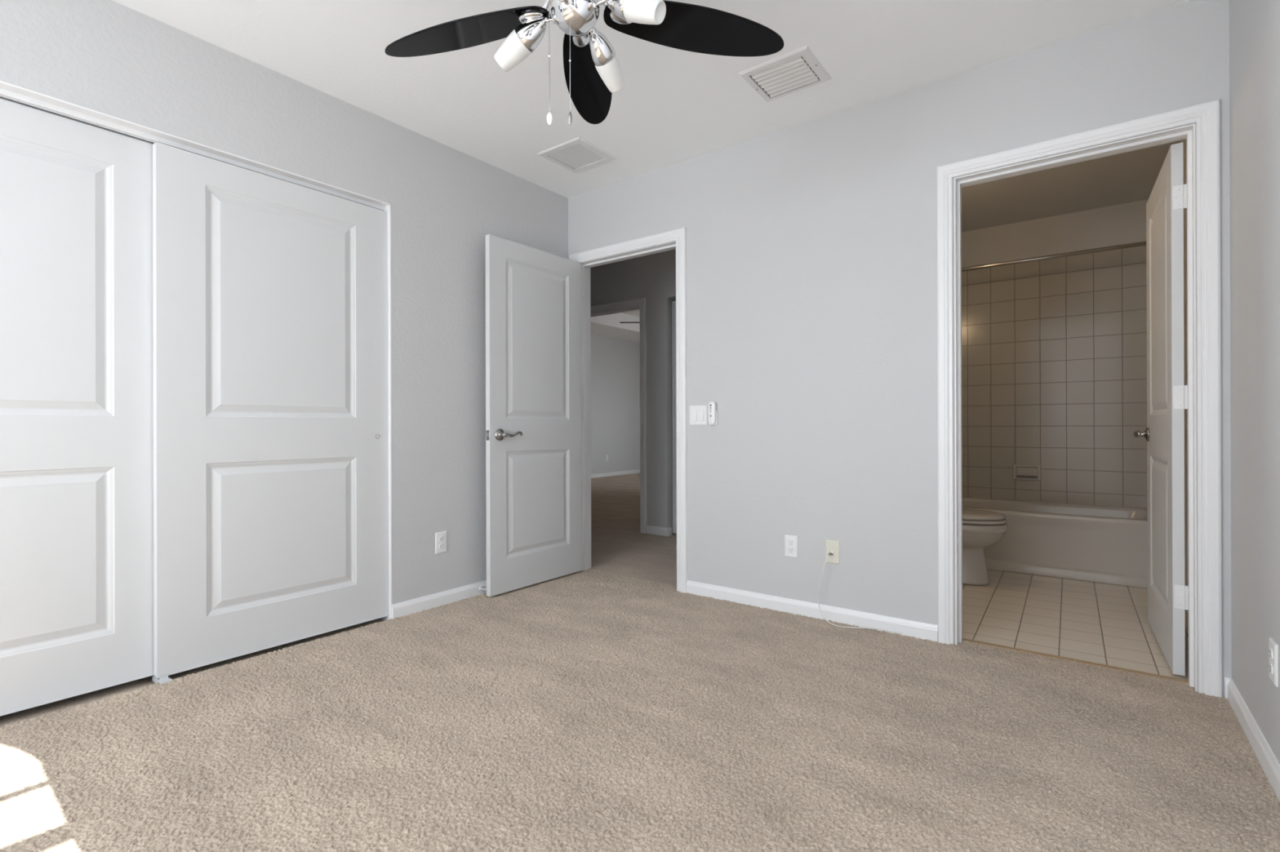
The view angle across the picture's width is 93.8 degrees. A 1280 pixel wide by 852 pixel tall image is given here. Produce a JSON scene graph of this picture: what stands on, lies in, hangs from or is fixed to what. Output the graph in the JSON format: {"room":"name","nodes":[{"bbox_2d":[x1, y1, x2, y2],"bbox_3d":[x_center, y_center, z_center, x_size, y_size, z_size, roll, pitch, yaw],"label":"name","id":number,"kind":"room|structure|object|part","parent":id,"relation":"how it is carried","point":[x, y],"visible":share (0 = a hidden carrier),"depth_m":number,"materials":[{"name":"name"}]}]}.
{"room":"empty bedroom","nodes":[
{"label":"empty bedroom","id":0,"kind":"room"},
{"bbox_2d":[0,0,568,604],"bbox_3d":[-2.018,-0.243,1.969,0.115,2.500,5.000,0,0,37],"label":"wall","id":1,"kind":"structure","parent":0,"point":[110,57],"depth_m":2.98,"materials":[{"name":"grey paint"}]},
{"bbox_2d":[0,97,153,716],"bbox_3d":[-2.083,-0.061,1.926,0.039,1.990,0.911,0,0,37],"label":"door","id":2,"kind":"structure","parent":1,"relation":"in","point":[77,360],"depth_m":2.07,"materials":[{"name":"white paint"}]},
{"bbox_2d":[0,88,384,210],"bbox_3d":[-1.821,-1.073,2.268,0.065,0.022,1.775,0,0,37],"label":"closet track","id":3,"kind":"object","parent":1,"relation":"attached to","point":[6,95],"visible":0.56,"depth_m":2.19,"materials":[{"name":"white metal"}]},
{"bbox_2d":[0,80,391,621],"bbox_3d":[-1.801,-0.061,2.255,0.116,2.054,1.788,0,0,37],"label":"trim","id":4,"kind":"structure","parent":1,"relation":"attached to","point":[3,85],"depth_m":2.60,"materials":[{"name":"white paint"}]},
{"bbox_2d":[152,142,388,678],"bbox_3d":[-1.527,-0.059,2.587,0.041,1.984,0.911,0,0,37],"label":"door","id":5,"kind":"structure","parent":1,"relation":"in","point":[270,294],"depth_m":2.49,"materials":[{"name":"white paint"}]},
{"bbox_2d":[391,580,486,618],"bbox_3d":[-0.836,0.911,3.429,0.012,0.074,1.248,0,0,37],"label":"baseboard","id":6,"kind":"structure","parent":1,"relation":"attached to","point":[420,604],"depth_m":3.12,"materials":[{"name":"white paint"}]},
{"bbox_2d":[435,531,446,554],"bbox_3d":[-1.046,0.614,3.154,0.009,0.110,0.068,0,0,37],"label":"electrical outlet","id":7,"kind":"object","parent":1,"relation":"attached to","point":[440,537],"visible":1,"depth_m":3.15,"materials":[{"name":"white plastic"}]},
{"bbox_2d":[439,543,444,549],"bbox_3d":[-1.046,0.634,3.154,0.009,0.028,0.033,0,0,37],"label":"receptacle","id":8,"kind":"object","parent":7,"relation":"attached to","point":[441,545],"depth_m":3.15,"materials":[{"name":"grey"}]},
{"bbox_2d":[439,536,444,542],"bbox_3d":[-1.046,0.595,3.154,0.009,0.028,0.033,0,0,37],"label":"receptacle","id":9,"kind":"object","parent":7,"relation":"attached to","point":[441,538],"depth_m":3.15,"materials":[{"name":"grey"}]},
{"bbox_2d":[590,310,639,342],"bbox_3d":[0.960,-1.851,8.545,6.050,0.315,6.105,0,0,37],"label":"ceiling","id":10,"kind":"structure","parent":0,"point":[608,326],"depth_m":10.46,"materials":[{"name":"white paint"}]},
{"bbox_2d":[619,321,639,323],"bbox_3d":[0.402,-1.665,8.108,1.168,0.585,1.217,0,0,37],"label":"ceiling fan","id":11,"kind":"object","parent":10,"relation":"hanging from","point":[623,322],"visible":0.02,"depth_m":8.07,"materials":[{"name":"black paint"}]},
{"bbox_2d":[591,333,639,474],"bbox_3d":[-1.413,-0.520,10.332,0.100,3.060,6.105,0,0,37],"label":"wall","id":12,"kind":"structure","parent":0,"point":[615,362],"depth_m":11.47,"materials":[{"name":"grey paint"}]},
{"bbox_2d":[591,469,639,478],"bbox_3d":[-1.364,0.917,10.297,0.012,0.074,6.105,0,0,37],"label":"baseboard","id":13,"kind":"structure","parent":12,"relation":"attached to","point":[637,471],"depth_m":11.47,"materials":[{"name":"white paint"}]},
{"bbox_2d":[590,249,675,534],"bbox_3d":[0.487,-0.249,5.453,3.300,2.500,0.820,0,0,37],"label":"wall","id":14,"kind":"structure","parent":0,"point":[651,277],"depth_m":5.20,"materials":[{"name":"grey paint"}]},
{"bbox_2d":[590,297,646,533],"bbox_3d":[-0.273,-0.093,5.574,0.902,2.074,0.138,0,0,37],"label":"trim","id":15,"kind":"structure","parent":14,"relation":"attached to","point":[641,303],"depth_m":5.27,"materials":[{"name":"white paint"}]},
{"bbox_2d":[646,525,671,536],"bbox_3d":[0.167,0.909,5.207,0.232,0.074,0.062,0,0,37],"label":"baseboard","id":16,"kind":"structure","parent":14,"relation":"attached to","point":[658,531],"depth_m":5.17,"materials":[{"name":"white paint"}]},
{"bbox_2d":[671,301,676,533],"bbox_3d":[0.520,-0.076,5.009,0.580,2.002,0.030,0,0,37],"label":"door","id":17,"kind":"structure","parent":14,"relation":"in","point":[673,303],"depth_m":5.16,"materials":[{"name":"white paint"}]},
{"bbox_2d":[0,472,1279,851],"bbox_3d":[0.262,0.969,6.074,7.888,0.066,11.102,0,0,37],"label":"floor","id":18,"kind":"structure","parent":0,"point":[588,710],"depth_m":1.80,"materials":[{"name":"beige carpet"}]},
{"bbox_2d":[151,673,172,684],"bbox_3d":[-1.784,0.940,2.236,0.101,0.036,0.036,0,0,37],"label":"floor guide","id":19,"kind":"object","parent":18,"relation":"on","point":[164,678],"visible":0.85,"depth_m":2.22,"materials":[{"name":"grey plastic"}]},
{"bbox_2d":[962,508,1008,585],"bbox_3d":[1.857,0.569,3.717,0.730,0.735,0.466,0,0,37],"label":"toilet","id":20,"kind":"object","parent":18,"relation":"on","point":[981,529],"visible":0.27,"depth_m":3.50,"materials":[{"name":"grey ceramic"}]},
{"bbox_3d":[1.908,0.531,3.679,0.580,0.030,0.366,0,0,37],"label":"lid","id":21,"kind":"part","parent":20,"relation":"part of","materials":[{"name":"grey ceramic"}]},
{"bbox_3d":[1.912,0.560,3.676,0.580,0.020,0.364,0,0,37],"label":"seat","id":22,"kind":"part","parent":20,"relation":"part of","materials":[{"name":"grey ceramic"}]},
{"bbox_2d":[962,497,1147,588],"bbox_3d":[2.621,0.743,4.108,1.503,0.387,0.703,0,0,37],"label":"bathtub","id":23,"kind":"object","parent":18,"relation":"on","point":[1099,544],"visible":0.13,"depth_m":3.71,"materials":[{"name":"grey ceramic"}]},
{"bbox_2d":[962,638,1188,684],"bbox_3d":[1.706,0.939,2.401,0.759,0.014,0.032,0,0,37],"label":"threshold strip","id":24,"kind":"object","parent":18,"relation":"on","point":[1178,680],"visible":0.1,"depth_m":2.36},
{"bbox_2d":[112,0,1189,267],"bbox_3d":[-0.724,-1.527,2.486,5.138,0.060,7.615,0,0,37],"label":"ceiling","id":25,"kind":"structure","parent":0,"point":[673,106],"depth_m":2.54,"materials":[{"name":"white paint"}]},
{"bbox_2d":[537,137,616,173],"bbox_3d":[-0.347,-1.494,3.317,0.311,0.008,0.310,0,0,37],"label":"ceiling vent","id":26,"kind":"object","parent":25,"relation":"in","point":[576,155],"visible":1,"depth_m":3.30,"materials":[{"name":"white metal"}]},
{"bbox_2d":[384,0,783,124],"bbox_3d":[-0.146,-1.153,1.617,1.240,0.692,1.182,0,0,-35],"label":"ceiling fan","id":27,"kind":"object","parent":25,"relation":"hanging from","point":[593,71],"visible":1,"depth_m":1.77,"materials":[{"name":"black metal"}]},
{"bbox_3d":[-0.526,-1.171,1.788,0.569,0.035,0.153,0,0,19],"label":"blade","id":28,"kind":"part","parent":27,"relation":"part of","materials":[{"name":"black paint"}]},
{"bbox_3d":[-0.370,-1.102,1.760,0.115,0.100,0.079,0,0,37],"label":"lamp shade","id":29,"kind":"part","parent":27,"relation":"part of","materials":[{"name":"white glass"}]},
{"bbox_3d":[-0.253,-1.020,1.671,0.005,0.285,0.005,0,0,14],"label":"pull chain","id":30,"kind":"part","parent":27,"relation":"part of","materials":[{"name":"silver metal"}]},
{"bbox_3d":[-0.256,-1.153,1.702,0.047,0.028,0.028,0,0,25],"label":"light arm","id":31,"kind":"part","parent":27,"relation":"part of","materials":[{"name":"silver metal"}]},
{"bbox_3d":[-0.187,-0.968,1.605,0.005,0.248,0.005,0,0,14],"label":"pull chain","id":32,"kind":"part","parent":27,"relation":"part of","materials":[{"name":"silver metal"}]},
{"bbox_3d":[-0.180,-1.165,1.667,0.136,0.136,0.136,0,0,37],"label":"hub globe","id":33,"kind":"part","parent":27,"relation":"part of","materials":[{"name":"silver metal"}]},
{"bbox_3d":[-0.172,-1.172,2.033,0.153,0.035,0.569,0,0,1],"label":"blade","id":34,"kind":"part","parent":27,"relation":"part of","materials":[{"name":"black paint"}]},
{"bbox_3d":[-0.105,-1.153,1.632,0.047,0.028,0.028,0,0,25],"label":"light arm","id":35,"kind":"part","parent":27,"relation":"part of","materials":[{"name":"silver metal"}]},
{"bbox_3d":[-0.088,-1.103,1.856,0.079,0.100,0.115,0,0,37],"label":"lamp shade","id":36,"kind":"part","parent":27,"relation":"part of","materials":[{"name":"white glass"}]},
{"bbox_3d":[0.009,-1.103,1.574,0.115,0.100,0.079,0,0,37],"label":"lamp shade","id":37,"kind":"part","parent":27,"relation":"part of","materials":[{"name":"white glass"}]},
{"bbox_3d":[0.170,-1.173,1.772,0.569,0.035,0.153,0,0,-17],"label":"blade","id":38,"kind":"part","parent":27,"relation":"part of","materials":[{"name":"black paint"}]},
{"bbox_2d":[738,45,831,101],"bbox_3d":[0.623,-1.495,2.562,0.300,0.012,0.278,0,0,37],"label":"ceiling vent","id":39,"kind":"object","parent":25,"relation":"in","point":[798,69],"visible":1,"depth_m":2.54,"materials":[{"name":"white metal"}]},
{"bbox_2d":[568,0,1231,696],"bbox_3d":[0.094,-0.249,3.581,4.923,2.500,0.115,0,0,37],"label":"wall","id":40,"kind":"structure","parent":0,"point":[811,246],"depth_m":2.83,"materials":[{"name":"grey paint"}]},
{"bbox_2d":[485,234,582,596],"bbox_3d":[-0.610,-0.059,3.567,0.146,1.976,0.750,0,0,37],"label":"door","id":41,"kind":"structure","parent":40,"relation":"in","point":[534,504],"depth_m":3.51,"materials":[{"name":"white paint"}]},
{"bbox_3d":[-0.833,0.051,3.270,0.025,0.056,0.007,0,0,37],"label":"latch plate","id":42,"kind":"part","parent":41,"relation":"part of","materials":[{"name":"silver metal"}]},
{"bbox_3d":[-0.756,0.049,3.298,0.055,0.067,0.067,0,0,37],"label":"handle","id":43,"kind":"part","parent":41,"relation":"part of","materials":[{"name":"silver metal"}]},
{"bbox_3d":[-0.703,0.046,3.337,0.019,0.034,0.128,0,0,37],"label":"lever","id":44,"kind":"part","parent":41,"relation":"part of","materials":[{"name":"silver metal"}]},
{"bbox_2d":[568,226,687,593],"bbox_3d":[-0.059,-0.091,3.696,0.905,2.066,0.154,0,0,37],"label":"trim","id":45,"kind":"structure","parent":40,"relation":"attached to","point":[676,239],"depth_m":3.51,"materials":[{"name":"white paint"}]},
{"bbox_2d":[689,405,706,425],"bbox_3d":[0.322,-0.060,3.331,0.112,0.110,0.010,0,0,37],"label":"light switch","id":46,"kind":"object","parent":40,"relation":"attached to","point":[698,414],"visible":1,"depth_m":3.33,"materials":[{"name":"white plastic"}]},
{"bbox_2d":[708,401,717,425],"bbox_3d":[0.395,-0.067,3.263,0.050,0.130,0.031,0,0,37],"label":"remote control","id":47,"kind":"object","parent":40,"relation":"attached to","point":[713,412],"visible":1,"depth_m":3.25,"materials":[{"name":"white plastic"}]},
{"bbox_2d":[784,534,797,558],"bbox_3d":[0.758,0.605,3.005,0.068,0.110,0.009,0,0,37],"label":"electrical outlet","id":48,"kind":"object","parent":40,"relation":"attached to","point":[790,541],"visible":1,"depth_m":3.00,"materials":[{"name":"white plastic"}]},
{"bbox_2d":[787,547,794,553],"bbox_3d":[0.758,0.624,3.005,0.033,0.028,0.009,0,0,37],"label":"receptacle","id":49,"kind":"object","parent":48,"relation":"attached to","point":[790,550],"depth_m":3.00,"materials":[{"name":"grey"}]},
{"bbox_2d":[787,539,794,545],"bbox_3d":[0.758,0.585,3.005,0.033,0.028,0.009,0,0,37],"label":"receptacle","id":50,"kind":"object","parent":48,"relation":"attached to","point":[790,542],"depth_m":3.00,"materials":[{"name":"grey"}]},
{"bbox_2d":[686,580,937,641],"bbox_3d":[0.779,0.906,2.988,1.287,0.074,0.012,0,0,37],"label":"baseboard","id":51,"kind":"structure","parent":40,"relation":"attached to","point":[921,630],"depth_m":2.91,"materials":[{"name":"white paint"}]},
{"bbox_2d":[825,539,839,564],"bbox_3d":[0.922,0.606,2.875,0.068,0.110,0.020,0,0,37],"label":"cable plate","id":52,"kind":"object","parent":40,"relation":"attached to","point":[833,547],"visible":0.98,"depth_m":2.88,"materials":[{"name":"beige plastic"}]},
{"bbox_2d":[817,552,901,634],"bbox_3d":[1.004,0.770,2.762,0.367,0.327,0.067,0,0,35],"label":"coaxial cable","id":53,"kind":"object","parent":52,"relation":"hanging from","point":[829,553],"visible":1,"depth_m":2.83,"materials":[{"name":"white plastic"},{"name":"satin nickel"}]},
{"bbox_2d":[936,98,1222,697],"bbox_3d":[1.688,-0.096,2.382,0.901,2.064,0.154,0,0,37],"label":"trim","id":54,"kind":"structure","parent":40,"relation":"attached to","point":[1203,195],"depth_m":2.14,"materials":[{"name":"white paint"}]},
{"bbox_2d":[1133,142,1188,675],"bbox_3d":[2.209,-0.063,2.528,0.146,1.975,0.747,0,0,35],"label":"door","id":55,"kind":"structure","parent":40,"relation":"in","point":[1166,393],"depth_m":2.33,"materials":[{"name":"white paint"}]},
{"bbox_3d":[2.294,0.037,2.760,0.019,0.034,0.128,0,0,35],"label":"lever","id":56,"kind":"part","parent":55,"relation":"part of","materials":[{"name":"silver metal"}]},
{"bbox_3d":[2.345,0.039,2.801,0.055,0.067,0.067,0,0,35],"label":"handle","id":57,"kind":"part","parent":55,"relation":"part of","materials":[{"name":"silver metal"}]},
{"bbox_2d":[961,199,1148,267],"bbox_3d":[2.884,-0.257,4.450,1.738,2.500,0.142,0,0,37],"label":"wall","id":58,"kind":"structure","parent":0,"point":[1126,223],"depth_m":4.29,"materials":[{"name":"grey paint"}]},
{"bbox_2d":[961,245,1146,508],"bbox_3d":[2.832,-0.284,4.394,1.523,1.835,0.010,0,0,37],"label":"tiled wall","id":59,"kind":"structure","parent":58,"relation":"attached to","point":[1054,351],"depth_m":4.27,"materials":[{"name":"white tile"}]},
{"bbox_2d":[1013,464,1040,480],"bbox_3d":[2.825,0.340,4.373,0.172,0.116,0.033,0,0,37],"label":"soap dish","id":60,"kind":"object","parent":59,"relation":"attached to","point":[1020,472],"visible":1,"depth_m":4.38,"materials":[{"name":"grey ceramic"}]},
{"bbox_2d":[1179,0,1279,764],"bbox_3d":[1.351,-0.254,1.062,0.115,2.500,7.600,0,0,37],"label":"wall","id":61,"kind":"structure","parent":0,"point":[1254,24],"depth_m":1.75,"materials":[{"name":"grey paint"}]},
{"bbox_2d":[1224,676,1279,801],"bbox_3d":[0.520,0.905,0.062,0.018,0.074,5.000,0,0,37],"label":"baseboard","id":62,"kind":"structure","parent":61,"relation":"attached to","point":[1261,748],"depth_m":1.72,"materials":[{"name":"white paint"}]},
{"bbox_2d":[1268,637,1278,687],"bbox_3d":[1.662,0.619,1.574,0.009,0.110,0.068,0,0,37],"label":"electrical outlet","id":63,"kind":"object","parent":61,"relation":"attached to","point":[1273,646],"visible":1,"depth_m":1.56,"materials":[{"name":"white plastic"}]},
{"bbox_2d":[1268,662,1273,675],"bbox_3d":[1.662,0.639,1.574,0.009,0.028,0.033,0,0,37],"label":"receptacle","id":64,"kind":"object","parent":63,"relation":"attached to","point":[1270,664],"depth_m":1.57,"materials":[{"name":"grey plastic"}]},
{"bbox_2d":[1268,648,1273,659],"bbox_3d":[1.662,0.600,1.574,0.009,0.028,0.033,0,0,37],"label":"receptacle","id":65,"kind":"object","parent":63,"relation":"attached to","point":[1270,650],"depth_m":1.57,"materials":[{"name":"grey plastic"}]},
{"bbox_3d":[1.585,-0.253,4.086,0.100,2.500,2.485,0,0,37],"label":"wall","id":66,"kind":"structure","parent":0,"visible":0},
{"bbox_3d":[1.994,-0.281,4.537,0.010,1.835,0.768,0,0,37],"label":"tiled wall","id":67,"kind":"structure","parent":66,"relation":"attached to","visible":0},
{"bbox_2d":[961,240,1146,271],"bbox_3d":[2.438,-1.064,3.872,1.523,0.052,0.052,0,0,37],"label":"shower rod","id":68,"kind":"object","parent":67,"relation":"attached to","point":[1140,243],"visible":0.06,"depth_m":3.73,"materials":[{"name":"silver metal"}]}
]}

